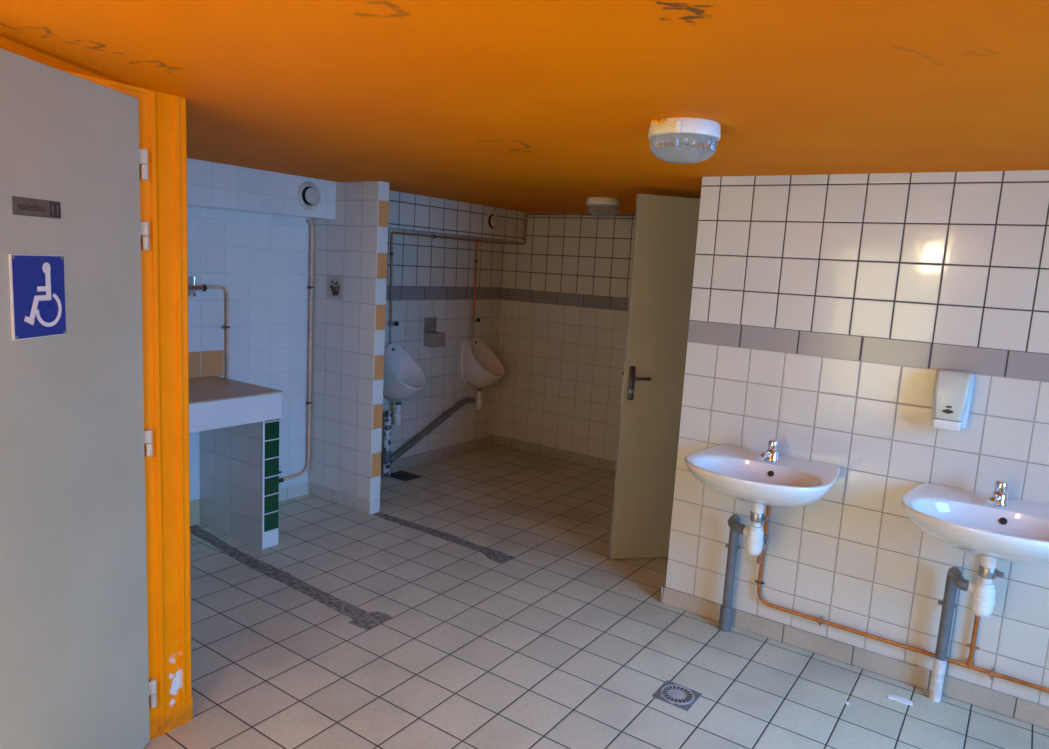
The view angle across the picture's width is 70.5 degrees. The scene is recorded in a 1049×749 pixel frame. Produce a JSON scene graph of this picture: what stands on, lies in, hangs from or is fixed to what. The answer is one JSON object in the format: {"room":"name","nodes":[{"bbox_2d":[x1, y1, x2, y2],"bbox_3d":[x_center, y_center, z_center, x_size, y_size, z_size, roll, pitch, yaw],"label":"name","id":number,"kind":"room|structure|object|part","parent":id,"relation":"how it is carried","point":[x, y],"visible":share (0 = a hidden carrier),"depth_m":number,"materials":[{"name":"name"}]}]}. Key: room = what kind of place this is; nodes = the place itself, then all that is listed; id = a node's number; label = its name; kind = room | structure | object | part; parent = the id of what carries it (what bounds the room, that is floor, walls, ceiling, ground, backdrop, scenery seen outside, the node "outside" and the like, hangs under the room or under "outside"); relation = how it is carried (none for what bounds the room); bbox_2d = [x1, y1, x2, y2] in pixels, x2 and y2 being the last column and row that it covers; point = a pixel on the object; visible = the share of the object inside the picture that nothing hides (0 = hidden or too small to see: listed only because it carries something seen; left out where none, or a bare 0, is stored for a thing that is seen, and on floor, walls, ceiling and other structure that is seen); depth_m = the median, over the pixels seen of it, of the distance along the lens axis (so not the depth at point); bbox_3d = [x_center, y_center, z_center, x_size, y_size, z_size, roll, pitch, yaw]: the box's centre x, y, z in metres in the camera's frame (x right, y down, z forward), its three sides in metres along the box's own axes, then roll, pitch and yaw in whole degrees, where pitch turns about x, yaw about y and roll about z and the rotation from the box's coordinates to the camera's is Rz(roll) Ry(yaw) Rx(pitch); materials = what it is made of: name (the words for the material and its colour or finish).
{"room":"public restroom","nodes":[
{"label":"public restroom","id":0,"kind":"room"},
{"bbox_2d":[187,206,503,501],"bbox_3d":[-1.387,-0.216,4.840,0.120,2.010,3.964,9,10,34],"label":"wall","id":1,"kind":"structure","parent":0,"point":[262,261],"depth_m":4.73,"materials":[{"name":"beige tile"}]},
{"bbox_2d":[190,499,200,525],"bbox_3d":[-2.165,0.832,3.827,0.012,0.147,1.060,9,10,34],"label":"baseboard","id":2,"kind":"structure","parent":1,"relation":"attached to","point":[195,505],"depth_m":4.23,"materials":[{"name":"tile"}]},
{"bbox_2d":[188,277,206,296],"bbox_3d":[-1.799,-0.473,4.011,0.066,0.111,0.137,9,10,34],"label":"tap","id":3,"kind":"object","parent":1,"relation":"attached to","point":[194,287],"visible":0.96,"depth_m":4.00,"materials":[{"name":"silver metal"}]},
{"bbox_2d":[189,350,223,377],"bbox_3d":[-2.063,-0.015,3.783,0.008,0.149,1.173,9,10,34],"label":"wall tile strip","id":4,"kind":"object","parent":1,"relation":"attached to","point":[203,363],"visible":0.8,"depth_m":4.17,"materials":[{"name":"tile"}]},
{"bbox_2d":[207,286,229,378],"bbox_3d":[-1.746,0.105,4.223,0.037,1.215,0.167,7,9,21],"label":"pipe","id":5,"kind":"object","parent":1,"relation":"attached to","point":[225,289],"visible":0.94,"depth_m":4.22,"materials":[{"name":"orange metal"}]},
{"bbox_2d":[283,220,313,480],"bbox_3d":[-1.426,-0.144,4.656,0.041,1.638,0.228,9,10,34],"label":"pipe","id":6,"kind":"object","parent":1,"relation":"attached to","point":[310,287],"visible":1,"depth_m":4.73,"materials":[{"name":"orange metal"}]},
{"bbox_2d":[383,322,425,425],"bbox_3d":[-0.854,0.009,5.285,0.313,0.748,0.303,9,10,34],"label":"urinal","id":7,"kind":"object","parent":1,"relation":"attached to","point":[404,379],"visible":0.91,"depth_m":5.32,"materials":[{"name":"white ceramic"}]},
{"bbox_2d":[383,343,425,400],"bbox_3d":[-0.854,-0.005,5.282,0.313,0.405,0.303,9,10,34],"label":"bowl","id":8,"kind":"object","parent":7,"relation":"on","point":[404,379],"depth_m":5.31,"materials":[{"name":"white ceramic"}]},
{"bbox_2d":[390,397,474,463],"bbox_3d":[-0.720,0.418,5.787,0.090,0.399,0.935,9,10,36],"label":"drain pipe","id":9,"kind":"object","parent":1,"relation":"attached to","point":[447,414],"visible":0.98,"depth_m":5.74,"materials":[{"name":"grey plastic"}]},
{"bbox_2d":[423,317,444,346],"bbox_3d":[-0.683,-0.322,5.644,0.105,0.215,0.130,9,10,34],"label":"metal box","id":10,"kind":"object","parent":1,"relation":"attached to","point":[432,338],"visible":1,"depth_m":5.62,"materials":[{"name":"grey metal"}]},
{"bbox_3d":[-0.719,-0.380,5.662,0.012,0.110,0.130,9,10,34],"label":"plate","id":11,"kind":"part","parent":10,"relation":"part of","materials":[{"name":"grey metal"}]},
{"bbox_2d":[423,332,444,346],"bbox_3d":[-0.687,-0.268,5.652,0.105,0.105,0.130,9,10,34],"label":"tray","id":12,"kind":"object","parent":10,"relation":"on","point":[431,339],"depth_m":5.61,"materials":[{"name":"grey metal"}]},
{"bbox_2d":[381,435,493,474],"bbox_3d":[-0.822,0.656,5.753,0.012,0.085,1.940,9,10,34],"label":"baseboard","id":13,"kind":"structure","parent":1,"relation":"attached to","point":[428,456],"depth_m":5.94,"materials":[{"name":"beige tile"}]},
{"bbox_2d":[460,318,504,409],"bbox_3d":[-0.314,-0.073,6.056,0.313,0.748,0.303,9,10,34],"label":"urinal","id":14,"kind":"object","parent":1,"relation":"attached to","point":[480,367],"visible":1,"depth_m":6.04,"materials":[{"name":"white ceramic"}]},
{"bbox_2d":[463,337,504,387],"bbox_3d":[-0.314,-0.088,6.053,0.313,0.405,0.303,9,10,34],"label":"bowl","id":15,"kind":"object","parent":14,"relation":"on","point":[482,368],"depth_m":6.03,"materials":[{"name":"white ceramic"}]},
{"bbox_2d":[308,181,388,514],"bbox_3d":[-1.111,-0.168,4.625,0.585,2.010,0.086,9,10,34],"label":"wall partition","id":16,"kind":"structure","parent":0,"point":[348,334],"depth_m":4.55,"materials":[{"name":"beige tile"}]},
{"bbox_2d":[327,275,342,299],"bbox_3d":[-1.172,-0.537,4.570,0.144,0.144,0.026,9,10,34],"label":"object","id":17,"kind":"object","parent":16,"relation":"attached to","point":[334,283],"visible":1,"depth_m":4.57,"materials":[{"name":"grey"}]},
{"bbox_2d":[0,0,1048,212],"bbox_3d":[0.078,-0.818,2.192,5.385,0.120,6.764,9,10,34],"label":"ceiling","id":18,"kind":"structure","parent":0,"point":[518,105],"depth_m":1.75,"materials":[{"name":"orange paint"}]},
{"bbox_2d":[187,158,335,218],"bbox_3d":[-1.746,-0.992,3.834,0.215,0.225,1.870,9,10,34],"label":"soffit","id":19,"kind":"structure","parent":18,"relation":"attached to","point":[213,185],"depth_m":4.03,"materials":[{"name":"white tile"}]},
{"bbox_2d":[297,181,320,209],"bbox_3d":[-1.249,-1.043,4.331,0.030,0.164,0.164,9,10,34],"label":"wall vent","id":20,"kind":"object","parent":19,"relation":"attached to","point":[308,194],"visible":1,"depth_m":4.32,"materials":[{"name":"plastic"}]},
{"bbox_2d":[388,190,525,240],"bbox_3d":[-0.645,-1.153,5.408,0.215,0.240,1.984,9,10,34],"label":"soffit","id":21,"kind":"structure","parent":18,"relation":"attached to","point":[407,211],"depth_m":5.38,"materials":[{"name":"white tile"}]},
{"bbox_2d":[485,210,498,231],"bbox_3d":[-0.241,-1.192,5.771,0.030,0.164,0.164,9,10,34],"label":"wall vent","id":22,"kind":"object","parent":21,"relation":"attached to","point":[492,221],"visible":1,"depth_m":5.75,"materials":[{"name":"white plastic"}]},
{"bbox_2d":[586,197,619,216],"bbox_3d":[0.484,-1.034,4.600,0.208,0.110,0.213,9,10,34],"label":"ceiling lamp","id":23,"kind":"object","parent":18,"relation":"attached to","point":[596,206],"visible":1,"depth_m":4.53,"materials":[{"name":"white plastic"}]},
{"bbox_3d":[0.485,-1.014,4.604,0.192,0.070,0.192,9,10,34],"label":"glass","id":24,"kind":"part","parent":23,"relation":"part of","materials":[{"name":"white"}]},
{"bbox_2d":[648,117,719,163],"bbox_3d":[0.464,-0.678,2.171,0.208,0.116,0.213,9,10,34],"label":"ceiling lamp","id":25,"kind":"object","parent":18,"relation":"attached to","point":[680,140],"visible":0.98,"depth_m":2.10,"materials":[{"name":"white plastic"}]},
{"bbox_3d":[0.464,-0.656,2.176,0.192,0.070,0.192,9,10,34],"label":"glass","id":26,"kind":"part","parent":25,"relation":"part of","materials":[{"name":"white"}]},
{"bbox_2d":[494,212,634,460],"bbox_3d":[1.829,-0.065,5.081,5.155,2.010,0.120,9,10,34],"label":"wall","id":27,"kind":"structure","parent":0,"point":[565,291],"depth_m":6.03,"materials":[{"name":"white tile"}]},
{"bbox_2d":[390,213,634,321],"bbox_3d":[0.494,-0.699,5.046,2.606,0.885,1.345,9,10,34],"label":"pipe","id":28,"kind":"object","parent":27,"relation":"attached to","point":[527,214],"visible":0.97,"depth_m":5.84,"materials":[{"name":"orange metal"}]},
{"bbox_2d":[494,435,615,471],"bbox_3d":[0.795,0.742,5.811,2.615,0.085,0.012,9,10,34],"label":"baseboard","id":29,"kind":"structure","parent":27,"relation":"attached to","point":[587,460],"depth_m":6.17,"materials":[{"name":"beige tile"}]},
{"bbox_2d":[143,444,1048,748],"bbox_3d":[-0.044,1.286,2.503,5.385,0.120,6.764,9,10,34],"label":"floor","id":30,"kind":"structure","parent":0,"point":[562,643],"depth_m":3.06,"materials":[{"name":"grey tile"}]},
{"bbox_2d":[189,376,282,548],"bbox_3d":[-1.870,0.518,3.651,0.609,0.853,1.161,9,10,34],"label":"counter","id":31,"kind":"object","parent":30,"relation":"on","point":[237,422],"depth_m":3.96,"materials":[{"name":"white tile"}]},
{"bbox_2d":[189,376,282,403],"bbox_3d":[-1.846,0.100,3.588,0.609,0.008,1.158,9,10,34],"label":"countertop","id":32,"kind":"structure","parent":31,"relation":"on","point":[210,388],"depth_m":3.84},
{"bbox_3d":[-1.851,0.174,3.601,0.606,0.141,1.160,9,10,34],"label":"panel","id":33,"kind":"part","parent":31,"relation":"part of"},
{"bbox_3d":[-1.349,0.580,3.941,0.008,0.704,0.103,9,10,34],"label":"white edge trim","id":34,"kind":"part","parent":31,"relation":"part of","materials":[{"name":"tile"}]},
{"bbox_2d":[190,525,393,629],"bbox_3d":[-1.280,0.976,3.698,1.629,0.002,0.169,9,10,36],"label":"floor strip","id":35,"kind":"object","parent":30,"relation":"on","point":[363,619],"visible":0.97,"depth_m":3.54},
{"bbox_2d":[382,410,391,476],"bbox_3d":[-0.996,0.499,5.382,0.061,0.485,0.062,9,10,34],"label":"riser pipe","id":36,"kind":"object","parent":30,"relation":"on","point":[386,459],"visible":1,"depth_m":5.36,"materials":[{"name":"white paint"}]},
{"bbox_2d":[388,471,421,480],"bbox_3d":[-0.886,0.747,5.431,0.210,0.013,0.175,9,10,34],"label":"drain","id":37,"kind":"object","parent":30,"relation":"on","point":[401,475],"visible":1,"depth_m":5.42,"materials":[{"name":"metal"}]},
{"bbox_2d":[374,512,514,563],"bbox_3d":[-0.490,0.931,4.310,1.051,0.002,0.126,10,11,38],"label":"floor strip","id":38,"kind":"object","parent":30,"relation":"on","point":[497,556],"visible":1,"depth_m":4.25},
{"bbox_2d":[652,680,701,710],"bbox_3d":[0.578,1.217,2.812,0.144,0.017,0.144,9,10,34],"label":"floor drain","id":39,"kind":"object","parent":30,"relation":"on","point":[682,697],"visible":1,"depth_m":2.80,"materials":[{"name":"metal"}]},
{"bbox_2d":[718,514,745,631],"bbox_3d":[0.901,0.887,3.255,0.072,0.557,0.260,5,9,12],"label":"pipe","id":40,"kind":"object","parent":30,"relation":"on","point":[725,618],"visible":0.99,"depth_m":3.31,"materials":[{"name":"grey plastic"}]},
{"bbox_2d":[886,694,912,705],"bbox_3d":[1.449,1.255,2.866,0.095,0.008,0.033,9,10,34],"label":"paper scrap","id":41,"kind":"object","parent":30,"relation":"on","point":[894,697],"visible":1,"depth_m":2.86,"materials":[{"name":"white paper"}]},
{"bbox_2d":[929,567,968,701],"bbox_3d":[1.588,0.995,2.791,0.062,0.557,0.251,6,9,20],"label":"pipe","id":42,"kind":"object","parent":30,"relation":"on","point":[954,579],"visible":1,"depth_m":2.83,"materials":[{"name":"grey plastic"}]},
{"bbox_2d":[666,170,1048,706],"bbox_3d":[1.863,0.284,2.737,2.687,2.010,0.100,9,10,34],"label":"wall","id":43,"kind":"structure","parent":0,"point":[826,310],"depth_m":2.99,"materials":[{"name":"white tile"}]},
{"bbox_2d":[685,439,839,555],"bbox_3d":[0.944,0.518,3.019,0.573,0.469,0.523,9,10,34],"label":"washbasin","id":44,"kind":"object","parent":43,"relation":"attached to","point":[761,479],"visible":1,"depth_m":3.03,"materials":[{"name":"white ceramic"}]},
{"bbox_2d":[685,445,839,506],"bbox_3d":[0.949,0.444,3.007,0.573,0.150,0.523,9,10,34],"label":"basin","id":45,"kind":"object","parent":44,"relation":"in","point":[739,473],"depth_m":2.99,"materials":[{"name":"white ceramic"}]},
{"bbox_2d":[759,439,778,460],"bbox_3d":[1.025,0.318,3.094,0.062,0.085,0.108,9,10,34],"label":"tap","id":46,"kind":"object","parent":44,"relation":"on","point":[772,453],"depth_m":3.09,"materials":[{"name":"silver metal"}]},
{"bbox_2d":[660,584,1048,728],"bbox_3d":[1.735,1.225,2.918,2.553,0.083,0.115,9,10,34],"label":"baseboard","id":47,"kind":"structure","parent":43,"relation":"attached to","point":[1005,704],"depth_m":3.07,"materials":[{"name":"beige tile"}]},
{"bbox_2d":[755,506,1048,692],"bbox_3d":[1.895,0.909,2.684,2.112,0.535,0.058,9,10,34],"label":"supply pipe","id":48,"kind":"object","parent":43,"relation":"attached to","point":[760,560],"visible":0.88,"depth_m":2.99,"materials":[{"name":"orange metal"}]},
{"bbox_2d":[931,368,974,430],"bbox_3d":[1.597,0.096,2.778,0.127,0.219,0.103,9,10,34],"label":"soap dispenser","id":49,"kind":"object","parent":43,"relation":"attached to","point":[953,389],"visible":1,"depth_m":2.74,"materials":[{"name":"plastic"}]},
{"bbox_2d":[901,480,1048,617],"bbox_3d":[1.609,0.624,2.564,0.573,0.469,0.523,9,10,34],"label":"washbasin","id":50,"kind":"object","parent":43,"relation":"attached to","point":[995,526],"visible":1,"depth_m":2.59,"materials":[{"name":"white ceramic"}]},
{"bbox_2d":[901,483,1048,563],"bbox_3d":[1.613,0.549,2.553,0.573,0.150,0.523,9,10,34],"label":"basin","id":51,"kind":"object","parent":50,"relation":"in","point":[1011,530],"depth_m":2.57,"materials":[{"name":"white ceramic"}]},
{"bbox_2d":[987,480,1008,505],"bbox_3d":[1.690,0.423,2.640,0.062,0.085,0.108,9,10,34],"label":"tap","id":52,"kind":"object","parent":50,"relation":"on","point":[999,497],"depth_m":2.64,"materials":[{"name":"silver metal"}]},
{"bbox_3d":[-1.152,0.170,2.326,0.088,2.010,0.144,9,10,34],"label":"wall","id":53,"kind":"structure","parent":0,"visible":0},
{"bbox_2d":[0,48,156,748],"bbox_3d":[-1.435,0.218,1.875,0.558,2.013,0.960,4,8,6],"label":"door","id":54,"kind":"structure","parent":53,"relation":"in","point":[74,674],"depth_m":1.92,"materials":[{"name":"beige paint"}]},
{"bbox_2d":[12,196,60,218],"bbox_3d":[-1.142,-0.391,1.741,0.003,0.041,0.150,4,8,6],"label":"plaque","id":55,"kind":"object","parent":54,"relation":"attached to","point":[23,206],"visible":1,"depth_m":1.74,"materials":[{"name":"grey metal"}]},
{"bbox_3d":[-1.136,-0.398,1.795,0.001,0.035,0.034,4,8,6],"label":"pictogram panel","id":56,"kind":"part","parent":55,"relation":"part of","materials":[{"name":"silver metal"}]},
{"bbox_2d":[8,254,65,339],"bbox_3d":[-1.153,-0.186,1.763,0.007,0.195,0.168,4,8,6],"label":"sign","id":57,"kind":"object","parent":54,"relation":"attached to","point":[37,283],"visible":1,"depth_m":1.75,"materials":[{"name":"blue metal"}]},
{"bbox_2d":[137,90,192,739],"bbox_3d":[-1.127,0.173,2.310,0.067,2.010,0.150,9,10,34],"label":"door frame","id":58,"kind":"structure","parent":53,"relation":"attached to","point":[162,116],"depth_m":2.28,"materials":[{"name":"orange paint"}]},
{"bbox_3d":[1.446,0.047,4.176,0.100,2.010,1.814,9,10,34],"label":"wall","id":59,"kind":"structure","parent":0,"visible":0},
{"bbox_2d":[609,194,699,558],"bbox_3d":[0.919,0.055,4.018,0.806,1.965,0.085,1,9,-13],"label":"door","id":60,"kind":"structure","parent":59,"relation":"in","point":[666,227],"depth_m":3.96,"materials":[{"name":"beige paint"}]},
{"bbox_3d":[0.526,0.051,3.954,0.002,0.240,0.020,1,9,-13],"label":"latch plate","id":61,"kind":"part","parent":60,"relation":"part of","materials":[{"name":"silver metal"}]},
{"bbox_3d":[0.567,0.047,3.939,0.034,0.182,0.008,1,9,-13],"label":"handle plate","id":62,"kind":"part","parent":60,"relation":"part of","materials":[{"name":"metal"}]},
{"bbox_3d":[0.614,0.023,3.922,0.100,0.019,0.043,1,9,-13],"label":"lever handle","id":63,"kind":"part","parent":60,"relation":"part of","materials":[{"name":"metal"}]}
]}

